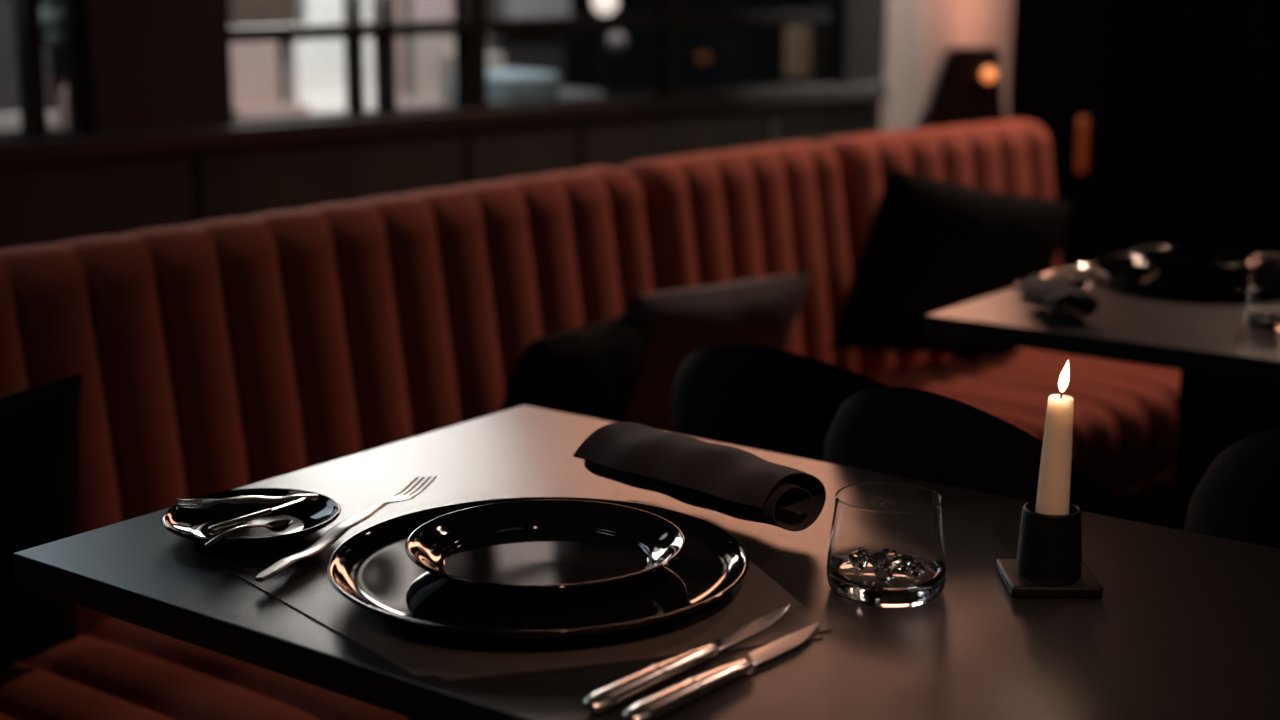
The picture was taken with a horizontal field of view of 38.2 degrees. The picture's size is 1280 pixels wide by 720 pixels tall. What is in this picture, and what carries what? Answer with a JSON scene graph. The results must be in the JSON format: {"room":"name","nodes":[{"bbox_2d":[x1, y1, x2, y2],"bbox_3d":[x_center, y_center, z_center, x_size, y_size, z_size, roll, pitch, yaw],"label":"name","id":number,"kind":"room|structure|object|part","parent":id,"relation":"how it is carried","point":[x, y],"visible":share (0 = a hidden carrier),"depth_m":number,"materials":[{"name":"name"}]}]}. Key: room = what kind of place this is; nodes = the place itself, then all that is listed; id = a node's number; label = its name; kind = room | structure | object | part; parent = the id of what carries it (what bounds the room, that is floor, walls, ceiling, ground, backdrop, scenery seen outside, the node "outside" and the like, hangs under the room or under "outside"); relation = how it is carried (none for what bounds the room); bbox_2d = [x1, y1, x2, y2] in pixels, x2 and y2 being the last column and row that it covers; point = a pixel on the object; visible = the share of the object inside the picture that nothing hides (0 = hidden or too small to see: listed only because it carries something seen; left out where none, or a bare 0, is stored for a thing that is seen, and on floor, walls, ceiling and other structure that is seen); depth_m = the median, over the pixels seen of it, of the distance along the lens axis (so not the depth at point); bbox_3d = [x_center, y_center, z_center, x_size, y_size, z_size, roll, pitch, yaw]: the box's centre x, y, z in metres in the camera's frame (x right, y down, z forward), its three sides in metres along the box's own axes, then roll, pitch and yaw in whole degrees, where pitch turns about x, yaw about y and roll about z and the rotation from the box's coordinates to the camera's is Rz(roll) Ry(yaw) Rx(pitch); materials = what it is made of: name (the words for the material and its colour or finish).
{"room":"restaurant","nodes":[
{"label":"restaurant","id":0,"kind":"room"},
{"bbox_2d":[0,0,880,249],"bbox_3d":[-1.187,-1.092,3.589,4.900,3.000,0.137,-11,16,-40],"label":"wall","id":1,"kind":"structure","parent":0,"point":[153,65],"depth_m":3.91,"materials":[{"name":"brown wood"}]},
{"bbox_2d":[0,0,92,140],"bbox_3d":[-1.690,-1.140,3.138,1.476,1.608,0.070,-11,16,-40],"label":"window","id":2,"kind":"structure","parent":1,"relation":"in","point":[26,13],"depth_m":3.70,"materials":[{"name":"black"}]},
{"bbox_2d":[0,83,886,165],"bbox_3d":[-1.189,-0.430,3.737,4.900,0.044,0.160,-11,16,-40],"label":"window sill","id":3,"kind":"structure","parent":1,"relation":"attached to","point":[86,147],"depth_m":4.20,"materials":[{"name":"grey"}]},
{"bbox_2d":[223,0,837,125],"bbox_3d":[-0.194,-1.422,4.422,1.915,1.608,0.070,-11,16,-40],"label":"window","id":4,"kind":"structure","parent":1,"relation":"in","point":[470,27],"depth_m":4.37,"materials":[{"name":"black"}]},
{"bbox_2d":[810,0,885,84],"bbox_3d":[0.589,-1.566,5.094,0.168,1.600,0.130,-11,16,-40],"label":"window frame","id":5,"kind":"structure","parent":1,"relation":"attached to","point":[860,24],"depth_m":5.18,"materials":[{"name":"black"}]},
{"bbox_2d":[1008,0,1279,268],"bbox_3d":[3.284,-1.133,3.779,5.105,3.000,0.800,9,15,36],"label":"wall","id":6,"kind":"structure","parent":0,"point":[1182,96],"depth_m":4.89,"materials":[{"name":"black paint"}]},
{"bbox_2d":[1075,112,1092,175],"bbox_3d":[1.196,-0.582,4.996,0.035,0.170,0.041,9,15,36],"label":"wall light","id":7,"kind":"object","parent":6,"relation":"attached to","point":[1085,121],"visible":1,"depth_m":4.99,"materials":[{"name":"brown"}]},
{"bbox_2d":[1075,116,1088,172],"bbox_3d":[1.193,-0.581,4.992,0.022,0.150,0.030,9,15,36],"label":"diffuser","id":8,"kind":"object","parent":7,"relation":"attached to","point":[1082,151],"depth_m":4.98,"materials":[{"name":"brown"}]},
{"bbox_3d":[0.830,0.985,1.365,7.200,0.100,9.500,9,15,36],"label":"floor","id":9,"kind":"structure","parent":0,"visible":0},
{"bbox_2d":[0,166,653,719],"bbox_3d":[-0.489,0.317,2.147,0.700,0.867,2.159,9,15,36],"label":"sofa","id":10,"kind":"object","parent":9,"relation":"on","point":[224,354],"visible":0.42,"depth_m":2.37,"materials":[{"name":"fabric"}]},
{"bbox_2d":[0,373,82,670],"bbox_3d":[-0.732,0.206,1.832,0.149,0.334,0.428,11,17,41],"label":"cushion","id":11,"kind":"object","parent":10,"relation":"on","point":[40,425],"visible":0.88,"depth_m":1.89,"materials":[{"name":"black fabric"}]},
{"bbox_3d":[-0.416,0.400,2.108,0.514,0.183,2.154,9,15,36],"label":"seat","id":12,"kind":"part","parent":10,"relation":"part of","materials":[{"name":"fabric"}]},
{"bbox_2d":[500,317,647,421],"bbox_3d":[-0.105,0.067,2.626,0.153,0.249,0.260,9,15,36],"label":"cushion","id":13,"kind":"object","parent":10,"relation":"on","point":[592,370],"visible":0.48,"depth_m":2.54,"materials":[{"name":"black fabric"}]},
{"bbox_2d":[13,405,1279,719],"bbox_3d":[0.174,0.541,1.398,1.200,0.748,0.608,9,15,36],"label":"dining table","id":14,"kind":"object","parent":9,"relation":"on","point":[1185,625],"visible":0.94,"depth_m":1.31,"materials":[{"name":"black wood"}]},
{"bbox_2d":[161,488,340,548],"bbox_3d":[-0.312,0.130,1.488,0.142,0.016,0.142,-3,13,-15],"label":"plate","id":15,"kind":"object","parent":14,"relation":"on","point":[308,518],"visible":0.83,"depth_m":1.50,"materials":[{"name":"black ceramic"}]},
{"bbox_2d":[175,494,318,510],"bbox_3d":[-0.319,0.115,1.506,0.114,0.007,0.020,-2,13,-10],"label":"fork","id":16,"kind":"object","parent":15,"relation":"on","point":[195,504],"visible":1,"depth_m":1.50,"materials":[{"name":"silver metal"}]},
{"bbox_3d":[-0.302,0.115,1.509,0.080,0.006,0.015,-2,21,-10],"label":"handle","id":17,"kind":"part","parent":16,"relation":"part of","materials":[{"name":"silver metal"}]},
{"bbox_2d":[203,519,292,547],"bbox_3d":[-0.305,0.135,1.444,0.018,0.017,0.098,7,14,29],"label":"spoon","id":18,"kind":"object","parent":15,"relation":"on","point":[278,525],"visible":1,"depth_m":1.46,"materials":[{"name":"silver metal"}]},
{"bbox_3d":[-0.312,0.133,1.431,0.006,0.008,0.071,7,11,29],"label":"handle","id":19,"kind":"part","parent":18,"relation":"part of","materials":[{"name":"silver metal"}]},
{"bbox_2d":[265,519,292,531],"bbox_3d":[-0.287,0.133,1.475,0.018,0.007,0.028,7,11,29],"label":"bowl","id":20,"kind":"object","parent":18,"relation":"on","point":[278,525],"depth_m":1.48,"materials":[{"name":"metal"}]},
{"bbox_2d":[207,497,305,533],"bbox_3d":[-0.299,0.121,1.471,0.009,0.006,0.115,8,15,33],"label":"butter knife","id":21,"kind":"object","parent":15,"relation":"on","point":[217,528],"visible":1,"depth_m":1.45,"materials":[{"name":"silver metal"}]},
{"bbox_3d":[-0.313,0.126,1.450,0.009,0.006,0.064,-2,9,35],"label":"handle","id":22,"kind":"part","parent":21,"relation":"part of","materials":[{"name":"silver metal"}]},
{"bbox_3d":[-0.282,0.116,1.497,0.007,0.001,0.052,-2,9,35],"label":"blade","id":23,"kind":"part","parent":21,"relation":"part of","materials":[{"name":"silver metal"}]},
{"bbox_2d":[234,559,831,680],"bbox_3d":[-0.084,0.178,1.304,0.421,0.001,0.237,-1,12,-6],"label":"placemat","id":24,"kind":"object","parent":14,"relation":"on","point":[309,590],"visible":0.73,"depth_m":1.26,"materials":[{"name":"leather"}]},
{"bbox_2d":[255,476,436,581],"bbox_3d":[-0.230,0.130,1.464,0.026,0.015,0.253,5,13,22],"label":"fork","id":25,"kind":"object","parent":24,"relation":"on","point":[333,534],"visible":1,"depth_m":1.45,"materials":[{"name":"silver metal"}]},
{"bbox_3d":[-0.244,0.140,1.431,0.020,0.008,0.177,-4,12,24],"label":"handle","id":26,"kind":"part","parent":25,"relation":"part of","materials":[{"name":"silver metal"}]},
{"bbox_2d":[327,497,748,639],"bbox_3d":[-0.074,0.154,1.363,0.308,0.019,0.308,-3,13,-15],"label":"charger plate","id":27,"kind":"object","parent":24,"relation":"on","point":[372,569],"visible":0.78,"depth_m":1.31,"materials":[{"name":"black ceramic"}]},
{"bbox_2d":[405,500,685,600],"bbox_3d":[-0.069,0.142,1.366,0.206,0.021,0.206,0,12,0],"label":"bowl","id":28,"kind":"object","parent":27,"relation":"on","point":[525,550],"visible":1,"depth_m":1.39,"materials":[{"name":"black ceramic"}]},
{"bbox_2d":[583,604,789,712],"bbox_3d":[0.040,0.192,1.220,0.020,0.011,0.233,9,15,36],"label":"table knife","id":29,"kind":"object","parent":24,"relation":"on","point":[614,694],"visible":1,"depth_m":1.18,"materials":[{"name":"silver metal"}]},
{"bbox_3d":[0.009,0.201,1.178,0.019,0.011,0.127,10,16,38],"label":"handle","id":30,"kind":"part","parent":29,"relation":"part of","materials":[{"name":"silver metal"}]},
{"bbox_3d":[0.077,0.183,1.269,0.016,0.001,0.108,10,16,38],"label":"blade","id":31,"kind":"part","parent":29,"relation":"part of","materials":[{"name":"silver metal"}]},
{"bbox_2d":[573,422,825,530],"bbox_3d":[0.045,0.095,1.530,0.086,0.055,0.221,-11,16,-40],"label":"napkin","id":32,"kind":"object","parent":14,"relation":"on","point":[734,482],"visible":1,"depth_m":1.50,"materials":[{"name":"black fabric"}]},
{"bbox_2d":[623,621,820,719],"bbox_3d":[0.062,0.198,1.194,0.020,0.011,0.217,10,16,37],"label":"table knife","id":33,"kind":"object","parent":14,"relation":"on","point":[653,707],"visible":1,"depth_m":1.16,"materials":[{"name":"silver metal"}]},
{"bbox_3d":[0.032,0.206,1.156,0.019,0.011,0.118,10,16,39],"label":"handle","id":34,"kind":"part","parent":33,"relation":"part of","materials":[{"name":"silver metal"}]},
{"bbox_3d":[0.097,0.190,1.239,0.016,0.001,0.100,10,16,39],"label":"blade","id":35,"kind":"part","parent":33,"relation":"part of","materials":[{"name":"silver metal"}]},
{"bbox_2d":[827,482,946,607],"bbox_3d":[0.180,0.133,1.346,0.087,0.071,0.087,4,13,19],"label":"tumbler","id":36,"kind":"object","parent":14,"relation":"on","point":[887,547],"visible":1,"depth_m":1.31,"materials":[{"name":"clear glass"}]},
{"bbox_2d":[996,501,1102,597],"bbox_3d":[0.301,0.137,1.359,0.066,0.059,0.066,0,12,0],"label":"candle holder","id":37,"kind":"object","parent":14,"relation":"on","point":[1049,563],"visible":0.95,"depth_m":1.34,"materials":[{"name":"black ceramic"}]},
{"bbox_2d":[1016,501,1081,582],"bbox_3d":[0.301,0.133,1.358,0.049,0.051,0.049,0,12,0],"label":"cup","id":38,"kind":"object","parent":37,"relation":"on","point":[1049,546],"depth_m":1.34,"materials":[{"name":"black ceramic"}]},
{"bbox_2d":[1035,361,1073,514],"bbox_3d":[0.303,0.062,1.343,0.026,0.127,0.026,2,12,0],"label":"candle","id":39,"kind":"object","parent":37,"relation":"in","point":[1053,492],"visible":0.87,"depth_m":1.34,"materials":[{"name":"beige wax"}]},
{"bbox_2d":[672,344,890,461],"bbox_3d":[0.253,0.337,2.254,0.447,0.786,0.407,9,15,36],"label":"dining chair","id":40,"kind":"object","parent":9,"relation":"on","point":[755,397],"visible":0.09,"depth_m":2.02,"materials":[{"name":"black fabric"}]},
{"bbox_2d":[619,141,1091,473],"bbox_3d":[0.359,0.093,3.167,0.688,0.867,0.539,11,16,40],"label":"sofa","id":41,"kind":"object","parent":9,"relation":"on","point":[716,217],"visible":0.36,"depth_m":3.21,"materials":[{"name":"fabric"}]},
{"bbox_2d":[620,272,812,432],"bbox_3d":[0.079,0.009,2.843,0.169,0.285,0.430,11,17,42],"label":"cushion","id":42,"kind":"object","parent":41,"relation":"on","point":[764,311],"visible":0.47,"depth_m":2.74,"materials":[{"name":"grey fabric"}]},
{"bbox_3d":[0.175,-0.088,3.291,0.201,0.567,0.539,11,16,40],"label":"backrest","id":43,"kind":"part","parent":41,"relation":"part of","materials":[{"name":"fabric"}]},
{"bbox_3d":[0.427,0.176,3.124,0.507,0.183,0.539,11,16,40],"label":"seat","id":44,"kind":"part","parent":41,"relation":"part of","materials":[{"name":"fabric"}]},
{"bbox_2d":[916,46,1003,128],"bbox_3d":[0.867,-0.354,4.977,0.260,0.962,0.157,0,12,0],"label":"floor lamp","id":45,"kind":"object","parent":9,"relation":"on","point":[966,87],"visible":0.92,"depth_m":4.88,"materials":[{"name":"brown metal"}]},
{"bbox_3d":[0.912,-0.745,4.830,0.038,0.038,0.038,0,12,0],"label":"globe","id":46,"kind":"part","parent":45,"relation":"part of","materials":[{"name":"orange glass"}]},
{"bbox_2d":[823,387,1137,521],"bbox_3d":[0.356,0.405,1.852,0.377,0.826,0.340,11,17,42],"label":"dining chair","id":47,"kind":"object","parent":9,"relation":"on","point":[917,434],"visible":0.12,"depth_m":1.63,"materials":[{"name":"black fabric"}]},
{"bbox_2d":[819,119,1180,527],"bbox_3d":[0.771,0.005,3.567,0.648,0.867,0.698,-11,17,-41],"label":"sofa","id":48,"kind":"object","parent":9,"relation":"on","point":[1130,410],"visible":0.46,"depth_m":3.45,"materials":[{"name":"fabric"}]},
{"bbox_3d":[0.603,-0.181,3.713,0.648,0.567,0.201,-11,17,-41],"label":"backrest","id":49,"kind":"part","parent":48,"relation":"part of","materials":[{"name":"fabric"}]},
{"bbox_2d":[829,168,1073,357],"bbox_3d":[0.587,-0.163,3.439,0.592,0.430,0.149,-11,16,-41],"label":"cushion","id":50,"kind":"object","parent":48,"relation":"on","point":[931,245],"visible":0.77,"depth_m":3.32,"materials":[{"name":"black fabric"}]},
{"bbox_3d":[0.832,0.090,3.517,0.648,0.183,0.517,-11,17,-41],"label":"seat","id":51,"kind":"part","parent":48,"relation":"part of","materials":[{"name":"fabric"}]},
{"bbox_2d":[925,245,1279,530],"bbox_3d":[0.929,0.300,2.493,0.856,0.748,0.733,9,15,36],"label":"dining table","id":52,"kind":"object","parent":9,"relation":"on","point":[1229,392],"visible":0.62,"depth_m":2.33,"materials":[{"name":"black wood"}]},
{"bbox_2d":[1015,277,1095,292],"bbox_3d":[0.564,-0.097,2.518,0.108,0.017,0.108,0,12,2],"label":"plate","id":53,"kind":"object","parent":52,"relation":"on","point":[1086,287],"visible":0.19,"depth_m":2.53,"materials":[{"name":"black ceramic"}]},
{"bbox_2d":[1030,275,1093,282],"bbox_3d":[0.578,-0.111,2.534,0.084,0.007,0.020,6,13,19],"label":"fork","id":54,"kind":"object","parent":53,"relation":"on","point":[1073,280],"visible":0.76,"depth_m":2.52,"materials":[{"name":"silver metal"}]},
{"bbox_3d":[0.590,-0.110,2.529,0.059,0.007,0.016,6,14,19],"label":"handle","id":55,"kind":"part","parent":54,"relation":"part of","materials":[{"name":"silver metal"}]},
{"bbox_2d":[1014,277,1097,317],"bbox_3d":[0.535,-0.081,2.383,0.072,0.037,0.122,-2,13,-8],"label":"napkin","id":56,"kind":"object","parent":52,"relation":"on","point":[1061,297],"visible":1,"depth_m":2.36,"materials":[{"name":"black fabric"}]},
{"bbox_2d":[1042,264,1094,275],"bbox_3d":[0.624,-0.131,2.686,0.141,0.012,0.048,-8,15,-31],"label":"spoon","id":57,"kind":"object","parent":52,"relation":"on","point":[1090,267],"visible":0.66,"depth_m":2.67,"materials":[{"name":"silver metal"}]},
{"bbox_3d":[0.612,-0.128,2.667,0.103,0.008,0.017,-13,18,-39],"label":"handle","id":58,"kind":"part","parent":57,"relation":"part of","materials":[{"name":"silver metal"}]},
{"bbox_2d":[1078,264,1094,270],"bbox_3d":[0.666,-0.134,2.713,0.040,0.007,0.048,-13,18,-39],"label":"bowl","id":59,"kind":"object","parent":57,"relation":"on","point":[1091,266],"depth_m":2.73,"materials":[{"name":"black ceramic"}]},
{"bbox_2d":[1094,255,1249,294],"bbox_3d":[0.796,-0.118,2.610,0.303,0.018,0.303,3,13,13],"label":"charger plate","id":60,"kind":"object","parent":52,"relation":"on","point":[1129,269],"visible":0.58,"depth_m":2.57,"materials":[{"name":"black ceramic"}]},
{"bbox_2d":[1136,247,1252,279],"bbox_3d":[0.798,-0.137,2.643,0.173,0.023,0.173,-1,12,-6],"label":"plate","id":61,"kind":"object","parent":60,"relation":"on","point":[1180,262],"visible":0.91,"depth_m":2.67,"materials":[{"name":"black ceramic"}]},
{"bbox_2d":[1245,252,1279,328],"bbox_3d":[0.786,-0.086,2.303,0.058,0.089,0.058,9,15,36],"label":"tumbler","id":62,"kind":"object","parent":52,"relation":"on","point":[1262,310],"visible":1,"depth_m":2.28,"materials":[{"name":"clear glass"}]},
{"bbox_2d":[1184,428,1279,548],"bbox_3d":[0.683,0.433,1.713,0.387,0.831,0.349,9,15,36],"label":"dining chair","id":63,"kind":"object","parent":9,"relation":"on","point":[1237,498],"visible":0.23,"depth_m":1.58,"materials":[{"name":"black fabric"}]},
{"bbox_3d":[0.671,-2.069,0.817,7.200,0.100,9.500,9,15,36],"label":"ceiling","id":64,"kind":"structure","parent":0,"visible":0},
{"bbox_2d":[880,0,1012,132],"bbox_3d":[0.968,-1.483,5.413,0.780,2.980,0.066,-11,16,-40],"label":"wall","id":65,"kind":"structure","parent":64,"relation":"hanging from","point":[917,32],"depth_m":5.41,"materials":[{"name":"beige paint"}]},
{"label":"outside","id":66,"kind":"structure","parent":0,"visible":0},
{"bbox_3d":[-1.739,-0.081,6.162,5.206,0.080,7.162,9,15,36],"label":"ground","id":67,"kind":"structure","parent":66,"visible":0},
{"bbox_2d":[0,0,53,134],"bbox_3d":[-1.548,-0.350,4.639,0.180,1.100,0.040,-11,16,-40],"label":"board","id":68,"kind":"object","parent":67,"relation":"on","point":[9,90],"visible":0.02,"depth_m":4.54,"materials":[{"name":"grey"}]},
{"bbox_2d":[0,111,58,130],"bbox_3d":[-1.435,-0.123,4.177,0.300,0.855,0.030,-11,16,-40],"label":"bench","id":69,"kind":"object","parent":67,"relation":"on","point":[12,121],"visible":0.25,"depth_m":4.11,"materials":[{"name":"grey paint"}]},
{"bbox_2d":[39,0,61,47],"bbox_3d":[-1.373,-0.401,4.447,0.210,1.282,0.157,-10,16,-40],"label":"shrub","id":70,"kind":"object","parent":67,"relation":"on","point":[50,20],"visible":0.31,"depth_m":4.29,"materials":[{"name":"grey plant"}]},
{"bbox_2d":[59,83,68,130],"bbox_3d":[-1.267,-0.209,4.377,0.214,0.937,0.200,-11,16,-40],"label":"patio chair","id":71,"kind":"object","parent":67,"relation":"on","point":[63,111],"visible":0.19,"depth_m":4.19,"materials":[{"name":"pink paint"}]},
{"bbox_2d":[49,0,570,130],"bbox_3d":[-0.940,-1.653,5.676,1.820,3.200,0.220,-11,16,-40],"label":"building","id":72,"kind":"structure","parent":67,"relation":"on","point":[281,77],"depth_m":5.75,"materials":[{"name":"beige"}]},
{"bbox_3d":[-1.152,-1.983,5.385,0.220,2.030,0.060,-11,16,-40],"label":"panel","id":73,"kind":"part","parent":72,"relation":"part of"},
{"bbox_3d":[-0.951,-2.029,5.556,0.235,2.015,0.060,-11,16,-40],"label":"panel","id":74,"kind":"part","parent":72,"relation":"part of","materials":[{"name":"glass"}]},
{"bbox_3d":[-0.698,-2.072,5.774,0.130,2.025,0.060,-11,16,-40],"label":"panel","id":75,"kind":"part","parent":72,"relation":"part of","materials":[{"name":"grey paint"}]},
{"bbox_3d":[-0.681,-0.747,6.081,0.175,0.655,0.060,-11,16,-40],"label":"wall panel","id":76,"kind":"part","parent":72,"relation":"part of","materials":[{"name":"beige paint"}]},
{"bbox_3d":[-0.592,-2.091,5.865,0.150,2.025,0.060,-11,16,-40],"label":"panel","id":77,"kind":"part","parent":72,"relation":"part of","materials":[{"name":"pink paint"}]},
{"bbox_3d":[-0.359,-2.143,6.063,0.270,2.010,0.060,-11,16,-40],"label":"panel","id":78,"kind":"part","parent":72,"relation":"part of","materials":[{"name":"grey paint"}]},
{"bbox_2d":[441,51,503,105],"bbox_3d":[-0.496,-0.461,5.560,0.100,0.920,0.200,-11,16,-40],"label":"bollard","id":79,"kind":"object","parent":67,"relation":"on","point":[494,60],"visible":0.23,"depth_m":5.48,"materials":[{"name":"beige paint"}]},
{"bbox_2d":[451,69,558,104],"bbox_3d":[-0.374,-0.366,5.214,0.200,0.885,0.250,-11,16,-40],"label":"car","id":80,"kind":"object","parent":67,"relation":"on","point":[503,85],"visible":0.19,"depth_m":5.03,"materials":[{"name":"teal paint"}]},
{"bbox_2d":[559,88,602,97],"bbox_3d":[-0.278,-0.420,5.656,0.280,0.800,0.260,-11,16,-40],"label":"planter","id":81,"kind":"object","parent":67,"relation":"on","point":[563,92],"visible":0.1,"depth_m":5.53,"materials":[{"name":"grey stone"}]},
{"bbox_2d":[592,0,617,94],"bbox_3d":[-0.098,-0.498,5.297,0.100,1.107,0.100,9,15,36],"label":"street lamp","id":82,"kind":"object","parent":67,"relation":"on","point":[604,7],"visible":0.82,"depth_m":5.20,"materials":[{"name":"white"}]},
{"bbox_3d":[-0.098,-1.004,5.186,0.072,0.072,0.072,9,15,36],"label":"globe","id":83,"kind":"part","parent":82,"relation":"part of","materials":[{"name":"white glass"}]},
{"bbox_2d":[608,32,626,52],"bbox_3d":[-0.067,-0.459,5.402,0.060,0.985,0.060,9,15,36],"label":"bollard light","id":84,"kind":"object","parent":67,"relation":"on","point":[617,41],"visible":0.87,"depth_m":5.28,"materials":[{"name":"grey glass"}]},
{"bbox_2d":[785,26,810,76],"bbox_3d":[0.501,-0.578,5.955,0.090,0.980,0.050,-11,16,-40],"label":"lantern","id":85,"kind":"object","parent":67,"relation":"on","point":[797,38],"visible":0.84,"depth_m":5.84,"materials":[{"name":"brown"}]}
]}

